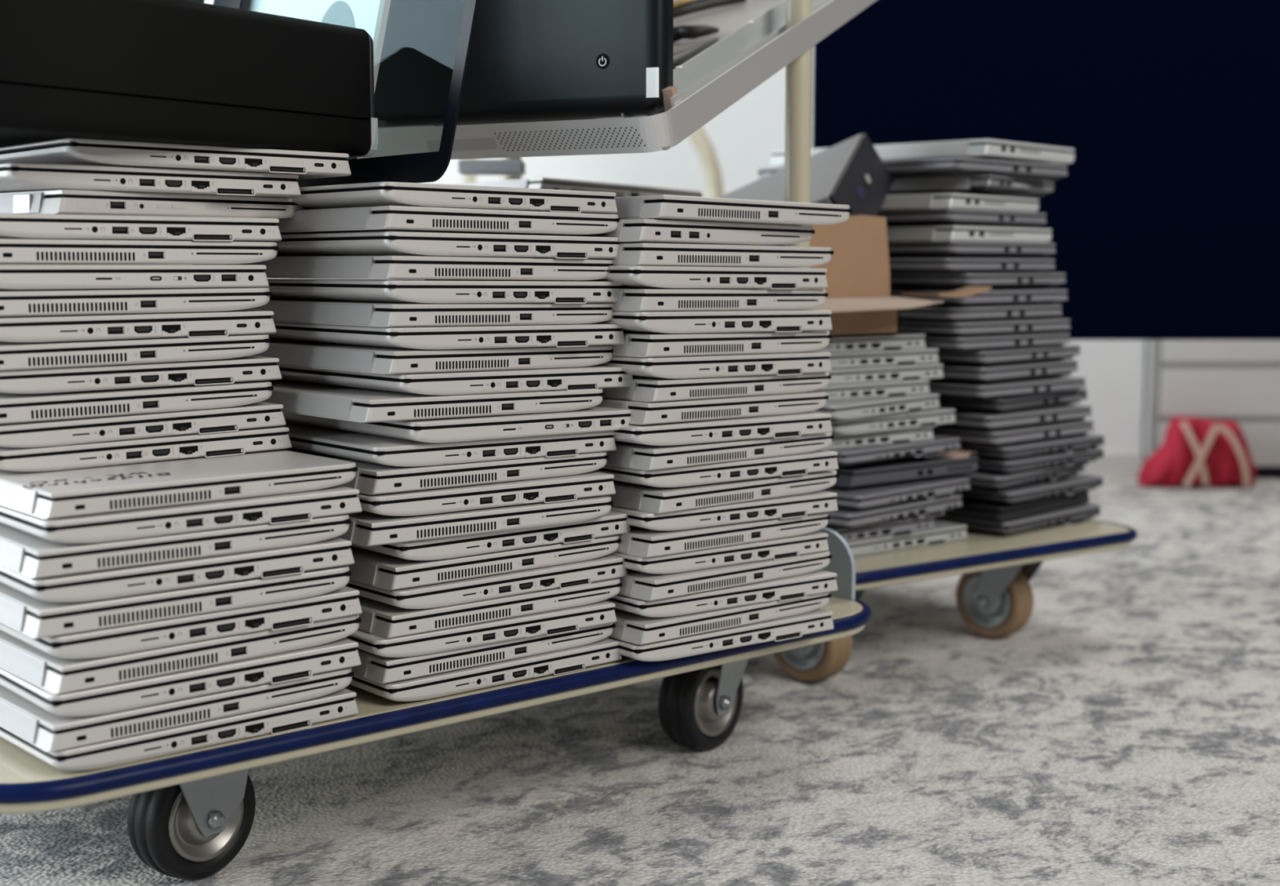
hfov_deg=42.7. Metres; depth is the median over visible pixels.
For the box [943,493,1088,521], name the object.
laptop
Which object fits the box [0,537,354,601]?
laptop
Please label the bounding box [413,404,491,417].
vent
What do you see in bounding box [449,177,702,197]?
laptop
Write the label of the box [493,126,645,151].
speaker grille
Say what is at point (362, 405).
laptop
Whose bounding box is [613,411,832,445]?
laptop
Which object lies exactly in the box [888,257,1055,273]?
laptop
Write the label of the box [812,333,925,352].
laptop
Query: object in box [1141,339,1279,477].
base cabinet
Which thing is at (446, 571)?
vent
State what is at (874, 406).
laptop
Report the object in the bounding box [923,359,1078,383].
laptop
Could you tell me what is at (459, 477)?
vent
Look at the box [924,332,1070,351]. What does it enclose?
laptop
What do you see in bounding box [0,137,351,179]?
laptop
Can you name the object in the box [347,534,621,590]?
laptop
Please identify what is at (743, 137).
wall
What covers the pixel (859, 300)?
cardboard box
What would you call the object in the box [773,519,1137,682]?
trolley
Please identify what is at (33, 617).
laptop
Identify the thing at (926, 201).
laptop
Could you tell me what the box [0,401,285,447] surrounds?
laptop
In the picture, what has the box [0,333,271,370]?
laptop
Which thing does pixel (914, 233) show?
laptop
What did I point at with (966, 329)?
laptop
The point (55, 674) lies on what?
laptop
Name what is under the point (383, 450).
laptop
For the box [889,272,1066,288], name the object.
laptop
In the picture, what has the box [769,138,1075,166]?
laptop
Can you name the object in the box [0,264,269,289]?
laptop
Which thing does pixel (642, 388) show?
laptop
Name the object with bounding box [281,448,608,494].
laptop
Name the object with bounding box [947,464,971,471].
vent
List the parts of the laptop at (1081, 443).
lid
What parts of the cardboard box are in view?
panel, panel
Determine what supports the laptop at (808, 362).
on the laptop at (642, 388)
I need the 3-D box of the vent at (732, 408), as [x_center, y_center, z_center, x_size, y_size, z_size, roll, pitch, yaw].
[0.063,-0.026,1.438,0.073,0.007,0.001,-5,8,-42]
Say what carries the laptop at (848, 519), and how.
on the laptop at (908, 526)
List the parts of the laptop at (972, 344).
lid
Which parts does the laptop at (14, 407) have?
lid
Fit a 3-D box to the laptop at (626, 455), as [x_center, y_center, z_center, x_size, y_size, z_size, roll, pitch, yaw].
[-0.013,-0.006,1.584,0.239,0.018,0.326,-6,8,-42]
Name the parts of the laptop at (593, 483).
lid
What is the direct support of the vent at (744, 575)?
attached to the laptop at (637, 584)
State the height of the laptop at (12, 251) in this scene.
0.018 m
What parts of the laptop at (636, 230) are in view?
lid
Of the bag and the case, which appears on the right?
the bag
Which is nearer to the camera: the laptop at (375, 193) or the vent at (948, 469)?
the laptop at (375, 193)
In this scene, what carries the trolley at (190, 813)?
on the floor
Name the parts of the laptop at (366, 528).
lid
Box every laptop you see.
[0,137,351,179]
[0,162,301,197]
[0,189,304,218]
[0,213,281,241]
[0,239,279,264]
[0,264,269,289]
[0,287,271,316]
[0,309,276,342]
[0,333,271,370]
[0,355,281,393]
[0,380,273,423]
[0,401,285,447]
[0,426,292,471]
[0,448,357,518]
[0,484,362,542]
[0,513,351,577]
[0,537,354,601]
[0,564,351,638]
[0,586,362,658]
[0,613,360,693]
[0,637,360,715]
[0,666,354,751]
[0,688,358,770]
[238,255,621,280]
[245,298,613,327]
[251,338,613,373]
[259,379,604,422]
[265,321,625,349]
[266,231,622,258]
[266,278,622,303]
[276,205,620,235]
[278,364,633,395]
[280,421,616,466]
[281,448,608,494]
[282,405,633,442]
[290,182,617,213]
[336,495,613,546]
[345,554,627,608]
[345,600,617,657]
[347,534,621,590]
[349,637,622,701]
[351,510,631,559]
[351,622,615,683]
[356,471,615,515]
[356,577,622,638]
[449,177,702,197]
[515,266,827,288]
[548,218,814,244]
[588,243,833,266]
[593,309,832,333]
[593,449,838,487]
[595,391,828,424]
[596,351,831,378]
[599,372,831,401]
[604,470,839,513]
[604,569,837,617]
[605,431,834,470]
[606,608,834,661]
[607,195,852,225]
[608,330,831,357]
[608,531,828,573]
[608,591,831,644]
[610,490,838,530]
[611,287,828,311]
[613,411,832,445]
[614,511,830,557]
[617,551,831,600]
[757,157,1067,180]
[766,287,1067,306]
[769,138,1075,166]
[810,393,939,419]
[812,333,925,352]
[813,379,929,401]
[820,475,969,511]
[821,426,933,450]
[825,515,935,542]
[826,493,962,529]
[827,363,943,385]
[827,435,960,466]
[829,347,938,368]
[829,407,955,434]
[832,454,979,487]
[847,520,967,555]
[876,208,1046,227]
[880,192,1040,212]
[886,226,1053,242]
[887,174,1055,196]
[887,240,1055,257]
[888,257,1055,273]
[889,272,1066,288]
[898,304,1062,322]
[898,318,1070,337]
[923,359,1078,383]
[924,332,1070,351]
[928,376,1085,399]
[932,419,1093,447]
[933,502,1101,536]
[936,404,1092,431]
[937,344,1080,365]
[937,388,1087,413]
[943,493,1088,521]
[948,464,1084,489]
[956,473,1103,505]
[960,433,1104,460]
[976,447,1104,474]
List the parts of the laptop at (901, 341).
lid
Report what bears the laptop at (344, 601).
on the laptop at (55, 674)
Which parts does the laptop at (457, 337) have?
lid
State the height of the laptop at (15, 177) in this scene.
0.018 m
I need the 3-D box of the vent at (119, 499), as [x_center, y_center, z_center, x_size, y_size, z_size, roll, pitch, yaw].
[-0.331,0.039,1.131,0.073,0.006,0.001,-6,9,-40]
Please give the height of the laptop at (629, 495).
0.018 m
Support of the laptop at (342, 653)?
on the laptop at (49, 731)
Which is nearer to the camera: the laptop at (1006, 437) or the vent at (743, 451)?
the vent at (743, 451)
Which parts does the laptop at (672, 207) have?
lid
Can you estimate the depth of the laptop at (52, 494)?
1.16 m
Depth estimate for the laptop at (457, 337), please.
1.32 m
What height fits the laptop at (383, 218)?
0.018 m
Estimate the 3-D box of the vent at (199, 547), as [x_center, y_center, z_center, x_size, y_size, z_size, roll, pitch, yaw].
[-0.337,0.078,1.123,0.073,0.007,0.001,-6,8,-39]
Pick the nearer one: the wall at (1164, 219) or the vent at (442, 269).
the vent at (442, 269)
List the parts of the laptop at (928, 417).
lid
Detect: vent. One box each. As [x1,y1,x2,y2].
[28,302,127,312]
[28,352,126,366]
[31,403,129,418]
[36,251,134,261]
[97,545,200,567]
[98,601,201,626]
[110,489,210,509]
[111,708,209,737]
[119,652,217,679]
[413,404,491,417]
[417,520,496,537]
[420,471,496,487]
[429,651,504,672]
[432,218,508,229]
[435,267,510,276]
[435,314,509,323]
[435,359,508,369]
[435,608,511,627]
[437,561,511,580]
[571,188,623,197]
[678,254,740,263]
[678,299,738,307]
[680,617,740,635]
[681,408,740,419]
[684,343,743,353]
[684,534,743,550]
[687,450,746,463]
[688,575,746,592]
[689,386,746,396]
[695,491,753,506]
[697,208,759,218]
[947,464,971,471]
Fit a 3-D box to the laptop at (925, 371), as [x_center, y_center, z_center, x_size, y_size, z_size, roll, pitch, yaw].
[0.178,-0.093,2.051,0.239,0.018,0.327,-5,8,-39]
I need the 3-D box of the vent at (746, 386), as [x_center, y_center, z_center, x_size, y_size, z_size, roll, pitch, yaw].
[0.069,-0.045,1.445,0.073,0.007,0.001,-5,8,-44]
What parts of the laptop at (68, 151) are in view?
lid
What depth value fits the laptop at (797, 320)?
1.43 m
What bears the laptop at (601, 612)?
on the laptop at (373, 667)
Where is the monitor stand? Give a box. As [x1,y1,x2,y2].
[457,160,525,175]
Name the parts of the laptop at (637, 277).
lid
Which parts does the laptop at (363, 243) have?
lid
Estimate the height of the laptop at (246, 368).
0.018 m
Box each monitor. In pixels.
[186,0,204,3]
[213,0,478,186]
[373,0,673,128]
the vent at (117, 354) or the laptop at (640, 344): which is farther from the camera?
the laptop at (640, 344)
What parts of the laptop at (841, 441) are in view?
lid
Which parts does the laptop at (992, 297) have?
lid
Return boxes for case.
[0,0,377,158]
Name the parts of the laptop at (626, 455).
lid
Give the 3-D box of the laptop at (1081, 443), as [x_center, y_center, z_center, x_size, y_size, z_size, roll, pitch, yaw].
[0.432,-0.006,2.248,0.239,0.018,0.327,-6,9,-43]
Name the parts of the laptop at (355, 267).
lid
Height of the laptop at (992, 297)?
0.019 m
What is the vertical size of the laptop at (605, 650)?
0.018 m
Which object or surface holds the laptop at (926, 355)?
on the laptop at (925, 371)
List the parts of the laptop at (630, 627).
lid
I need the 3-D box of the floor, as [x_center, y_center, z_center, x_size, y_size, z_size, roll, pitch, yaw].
[0.500,0.377,1.097,9.940,0.001,9.950,-5,8,-41]
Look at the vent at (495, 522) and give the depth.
1.29 m
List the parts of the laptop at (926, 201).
lid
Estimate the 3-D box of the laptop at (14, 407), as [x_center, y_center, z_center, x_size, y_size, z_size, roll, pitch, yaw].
[-0.486,-0.043,1.345,0.239,0.018,0.326,-6,9,-40]
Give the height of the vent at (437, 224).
0.006 m
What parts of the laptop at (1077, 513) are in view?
lid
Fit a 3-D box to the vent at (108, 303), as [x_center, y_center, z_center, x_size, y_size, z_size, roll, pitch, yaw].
[-0.409,-0.099,1.193,0.073,0.006,0.002,-6,8,-41]
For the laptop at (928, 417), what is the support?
on the laptop at (841, 441)
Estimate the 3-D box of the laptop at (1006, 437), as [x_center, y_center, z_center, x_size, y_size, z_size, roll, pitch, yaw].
[0.413,-0.024,2.230,0.239,0.020,0.326,-6,9,-44]
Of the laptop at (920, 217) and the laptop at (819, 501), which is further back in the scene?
the laptop at (920, 217)
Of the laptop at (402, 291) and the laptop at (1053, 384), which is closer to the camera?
the laptop at (402, 291)
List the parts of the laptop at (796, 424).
lid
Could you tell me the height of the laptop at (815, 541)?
0.018 m
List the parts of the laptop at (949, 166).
lid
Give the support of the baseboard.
attached to the wall at (743, 137)
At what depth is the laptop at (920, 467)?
1.98 m
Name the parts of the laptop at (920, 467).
lid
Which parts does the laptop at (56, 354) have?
lid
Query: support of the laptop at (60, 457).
on the laptop at (52, 494)
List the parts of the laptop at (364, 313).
lid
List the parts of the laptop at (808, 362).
lid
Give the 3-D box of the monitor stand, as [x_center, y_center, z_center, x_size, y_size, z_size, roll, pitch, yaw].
[-0.174,-0.324,1.924,0.076,0.016,0.050,0,6,0]
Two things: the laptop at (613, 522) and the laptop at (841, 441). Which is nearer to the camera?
the laptop at (613, 522)
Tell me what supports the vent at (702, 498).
attached to the laptop at (629, 495)
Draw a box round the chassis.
[363,0,876,159]
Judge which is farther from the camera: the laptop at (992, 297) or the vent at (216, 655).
the laptop at (992, 297)
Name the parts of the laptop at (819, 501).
lid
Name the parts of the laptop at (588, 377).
lid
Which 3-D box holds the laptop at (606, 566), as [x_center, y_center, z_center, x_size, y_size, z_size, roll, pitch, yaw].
[-0.205,0.103,1.466,0.239,0.018,0.327,-5,8,-41]
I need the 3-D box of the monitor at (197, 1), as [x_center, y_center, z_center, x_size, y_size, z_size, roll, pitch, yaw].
[-0.505,-0.452,1.736,0.280,0.340,0.150,-1,6,-11]
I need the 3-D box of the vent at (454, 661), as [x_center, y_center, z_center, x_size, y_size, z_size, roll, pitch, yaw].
[-0.139,0.176,1.319,0.073,0.006,0.001,-5,8,-41]
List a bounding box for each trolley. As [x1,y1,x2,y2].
[0,0,871,879]
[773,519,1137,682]
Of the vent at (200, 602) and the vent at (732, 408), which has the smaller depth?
the vent at (200, 602)
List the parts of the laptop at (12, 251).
lid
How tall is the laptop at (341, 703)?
0.019 m
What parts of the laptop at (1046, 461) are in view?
lid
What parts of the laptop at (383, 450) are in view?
lid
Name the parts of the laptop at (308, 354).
lid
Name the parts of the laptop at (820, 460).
lid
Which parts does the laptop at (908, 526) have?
lid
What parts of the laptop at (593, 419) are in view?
lid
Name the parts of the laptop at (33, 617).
lid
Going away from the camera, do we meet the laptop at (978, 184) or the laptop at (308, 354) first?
the laptop at (308, 354)
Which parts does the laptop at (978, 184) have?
lid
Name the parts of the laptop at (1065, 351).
lid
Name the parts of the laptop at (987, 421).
lid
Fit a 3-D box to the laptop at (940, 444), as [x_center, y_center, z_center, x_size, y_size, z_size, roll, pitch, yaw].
[0.201,-0.001,2.064,0.239,0.018,0.327,-6,9,-45]
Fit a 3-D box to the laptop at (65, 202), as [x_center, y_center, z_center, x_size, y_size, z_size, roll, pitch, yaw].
[-0.470,-0.195,1.368,0.326,0.018,0.227,5,8,40]
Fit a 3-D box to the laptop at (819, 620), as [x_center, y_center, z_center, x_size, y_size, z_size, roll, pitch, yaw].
[-0.008,0.161,1.600,0.239,0.018,0.327,-5,8,-37]
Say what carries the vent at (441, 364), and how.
attached to the laptop at (308, 354)
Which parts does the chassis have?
rail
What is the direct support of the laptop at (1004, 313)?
on the laptop at (966, 329)
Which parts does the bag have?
handle, handle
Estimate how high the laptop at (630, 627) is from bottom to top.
0.018 m
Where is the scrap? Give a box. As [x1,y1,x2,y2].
[933,447,977,457]
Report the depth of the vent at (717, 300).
1.42 m
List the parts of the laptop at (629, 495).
lid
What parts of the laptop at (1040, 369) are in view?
lid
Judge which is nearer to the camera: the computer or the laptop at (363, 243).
the laptop at (363, 243)
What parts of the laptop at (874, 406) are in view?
lid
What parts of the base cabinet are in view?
drawer, drawer, drawer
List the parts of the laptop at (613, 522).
lid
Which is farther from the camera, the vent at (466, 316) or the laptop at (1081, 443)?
the laptop at (1081, 443)
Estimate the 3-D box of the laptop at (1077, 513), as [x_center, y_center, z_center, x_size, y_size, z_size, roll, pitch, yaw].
[0.431,0.090,2.260,0.239,0.020,0.327,-6,9,-45]
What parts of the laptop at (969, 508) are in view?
lid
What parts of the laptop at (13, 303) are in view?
lid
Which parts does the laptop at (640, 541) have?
lid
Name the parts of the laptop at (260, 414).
lid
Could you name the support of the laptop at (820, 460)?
on the laptop at (629, 495)
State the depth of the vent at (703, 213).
1.42 m
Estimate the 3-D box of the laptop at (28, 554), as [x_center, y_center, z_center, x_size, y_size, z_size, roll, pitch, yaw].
[-0.409,0.058,1.272,0.239,0.019,0.326,-6,8,-39]
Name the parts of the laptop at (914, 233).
lid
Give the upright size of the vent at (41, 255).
0.006 m
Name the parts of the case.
silver trim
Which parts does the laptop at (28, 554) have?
lid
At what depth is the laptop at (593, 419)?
1.32 m
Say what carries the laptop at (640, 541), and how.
on the laptop at (815, 541)
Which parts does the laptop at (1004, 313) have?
lid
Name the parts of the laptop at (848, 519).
lid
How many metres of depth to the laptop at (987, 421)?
2.08 m
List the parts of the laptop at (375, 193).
lid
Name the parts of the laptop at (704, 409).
lid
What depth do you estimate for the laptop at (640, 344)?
1.44 m
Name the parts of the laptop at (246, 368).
lid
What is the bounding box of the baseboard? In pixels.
[1077,453,1142,477]
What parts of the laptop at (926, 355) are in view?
lid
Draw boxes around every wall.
[266,46,1145,453]
[812,0,1279,339]
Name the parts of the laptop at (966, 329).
lid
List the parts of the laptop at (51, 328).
lid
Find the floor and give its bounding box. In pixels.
[0,477,1279,885]
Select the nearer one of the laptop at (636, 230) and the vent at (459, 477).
the vent at (459, 477)
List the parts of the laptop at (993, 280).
lid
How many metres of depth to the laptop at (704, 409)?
1.44 m
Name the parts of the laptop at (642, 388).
lid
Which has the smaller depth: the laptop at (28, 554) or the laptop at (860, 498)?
the laptop at (28, 554)
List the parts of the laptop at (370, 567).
lid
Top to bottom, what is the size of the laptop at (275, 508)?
0.019 m
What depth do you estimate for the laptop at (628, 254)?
1.42 m
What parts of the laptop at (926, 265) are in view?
lid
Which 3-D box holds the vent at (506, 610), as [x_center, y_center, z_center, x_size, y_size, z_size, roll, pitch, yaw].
[-0.134,0.141,1.315,0.073,0.006,0.001,-5,8,-40]
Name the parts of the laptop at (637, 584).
lid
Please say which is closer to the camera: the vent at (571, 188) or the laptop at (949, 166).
the vent at (571, 188)
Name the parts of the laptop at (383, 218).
lid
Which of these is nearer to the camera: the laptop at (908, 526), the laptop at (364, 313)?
the laptop at (364, 313)
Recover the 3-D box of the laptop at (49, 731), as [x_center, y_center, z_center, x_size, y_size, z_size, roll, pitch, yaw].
[-0.413,0.176,1.289,0.239,0.019,0.326,-6,9,-41]
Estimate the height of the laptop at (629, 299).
0.019 m
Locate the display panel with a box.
[204,0,391,159]
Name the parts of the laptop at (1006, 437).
lid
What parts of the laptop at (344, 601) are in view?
lid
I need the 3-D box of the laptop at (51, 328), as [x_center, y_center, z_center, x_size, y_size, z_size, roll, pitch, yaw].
[-0.483,-0.100,1.344,0.239,0.019,0.327,-6,8,-41]
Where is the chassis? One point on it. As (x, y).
(724, 50)
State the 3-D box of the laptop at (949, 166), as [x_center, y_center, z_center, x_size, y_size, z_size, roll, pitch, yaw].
[0.354,-0.352,2.141,0.239,0.018,0.326,-6,9,-43]
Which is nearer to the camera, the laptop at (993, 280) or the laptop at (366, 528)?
the laptop at (366, 528)
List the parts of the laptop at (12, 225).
lid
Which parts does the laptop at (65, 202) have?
lid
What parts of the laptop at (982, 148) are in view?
lid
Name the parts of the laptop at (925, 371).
lid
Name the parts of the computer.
panel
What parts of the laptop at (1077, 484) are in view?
lid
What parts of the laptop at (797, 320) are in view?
lid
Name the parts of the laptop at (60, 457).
lid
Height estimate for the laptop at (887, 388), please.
0.018 m
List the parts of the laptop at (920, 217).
lid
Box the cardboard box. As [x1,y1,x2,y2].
[808,214,991,337]
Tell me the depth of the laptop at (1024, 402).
2.08 m
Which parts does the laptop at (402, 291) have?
lid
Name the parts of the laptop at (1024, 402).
lid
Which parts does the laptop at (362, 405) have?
lid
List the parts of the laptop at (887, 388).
lid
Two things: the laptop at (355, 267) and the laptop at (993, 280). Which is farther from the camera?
the laptop at (993, 280)
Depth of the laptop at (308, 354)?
1.32 m
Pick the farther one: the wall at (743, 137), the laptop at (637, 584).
the wall at (743, 137)
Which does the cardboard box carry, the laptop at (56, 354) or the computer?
the computer
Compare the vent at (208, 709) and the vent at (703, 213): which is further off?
the vent at (703, 213)
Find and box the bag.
[1137,416,1256,487]
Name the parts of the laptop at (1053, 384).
lid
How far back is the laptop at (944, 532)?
1.99 m
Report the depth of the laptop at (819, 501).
1.47 m
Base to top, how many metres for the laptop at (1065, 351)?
0.018 m
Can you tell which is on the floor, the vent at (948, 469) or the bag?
the bag
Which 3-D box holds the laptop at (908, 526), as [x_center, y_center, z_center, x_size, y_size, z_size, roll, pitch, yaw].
[0.171,0.092,2.064,0.239,0.019,0.327,-5,8,-39]
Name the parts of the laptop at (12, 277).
lid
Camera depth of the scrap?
2.05 m
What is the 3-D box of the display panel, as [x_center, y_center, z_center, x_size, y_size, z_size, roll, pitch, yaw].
[-0.334,-0.402,1.544,0.080,0.333,0.360,-5,8,-41]
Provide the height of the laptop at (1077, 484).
0.018 m
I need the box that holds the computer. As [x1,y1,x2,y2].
[719,133,893,267]
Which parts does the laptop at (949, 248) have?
lid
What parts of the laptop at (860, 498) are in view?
lid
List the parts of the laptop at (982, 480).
lid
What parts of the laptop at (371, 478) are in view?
lid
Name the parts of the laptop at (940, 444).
lid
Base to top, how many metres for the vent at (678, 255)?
0.007 m
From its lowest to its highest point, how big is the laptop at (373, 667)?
0.018 m
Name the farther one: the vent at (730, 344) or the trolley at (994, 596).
the trolley at (994, 596)
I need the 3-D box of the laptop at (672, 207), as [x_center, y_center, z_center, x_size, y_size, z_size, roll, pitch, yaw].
[0.003,-0.218,1.571,0.239,0.020,0.326,-4,7,-40]
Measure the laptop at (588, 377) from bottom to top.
0.018 m
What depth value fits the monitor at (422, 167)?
1.30 m
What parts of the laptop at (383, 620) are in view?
lid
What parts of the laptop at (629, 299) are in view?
lid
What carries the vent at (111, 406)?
attached to the laptop at (14, 407)
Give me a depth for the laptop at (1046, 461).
2.11 m
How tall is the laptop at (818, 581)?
0.018 m
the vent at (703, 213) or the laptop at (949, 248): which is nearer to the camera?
the vent at (703, 213)
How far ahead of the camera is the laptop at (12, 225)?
1.22 m
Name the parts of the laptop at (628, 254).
lid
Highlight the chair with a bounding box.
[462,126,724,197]
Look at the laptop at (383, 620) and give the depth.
1.32 m
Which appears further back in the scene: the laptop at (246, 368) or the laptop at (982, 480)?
the laptop at (982, 480)
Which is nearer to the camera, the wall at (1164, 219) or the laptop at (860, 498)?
the laptop at (860, 498)
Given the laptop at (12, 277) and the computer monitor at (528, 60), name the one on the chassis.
the computer monitor at (528, 60)
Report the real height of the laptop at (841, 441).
0.018 m
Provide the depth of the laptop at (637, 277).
1.42 m
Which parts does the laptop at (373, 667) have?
lid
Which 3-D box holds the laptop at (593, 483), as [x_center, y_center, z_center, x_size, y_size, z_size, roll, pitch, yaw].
[-0.214,0.029,1.446,0.239,0.018,0.327,-5,8,-39]
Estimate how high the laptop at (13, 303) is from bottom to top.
0.018 m
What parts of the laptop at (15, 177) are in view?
lid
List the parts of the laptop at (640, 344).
lid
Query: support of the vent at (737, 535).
attached to the laptop at (640, 541)

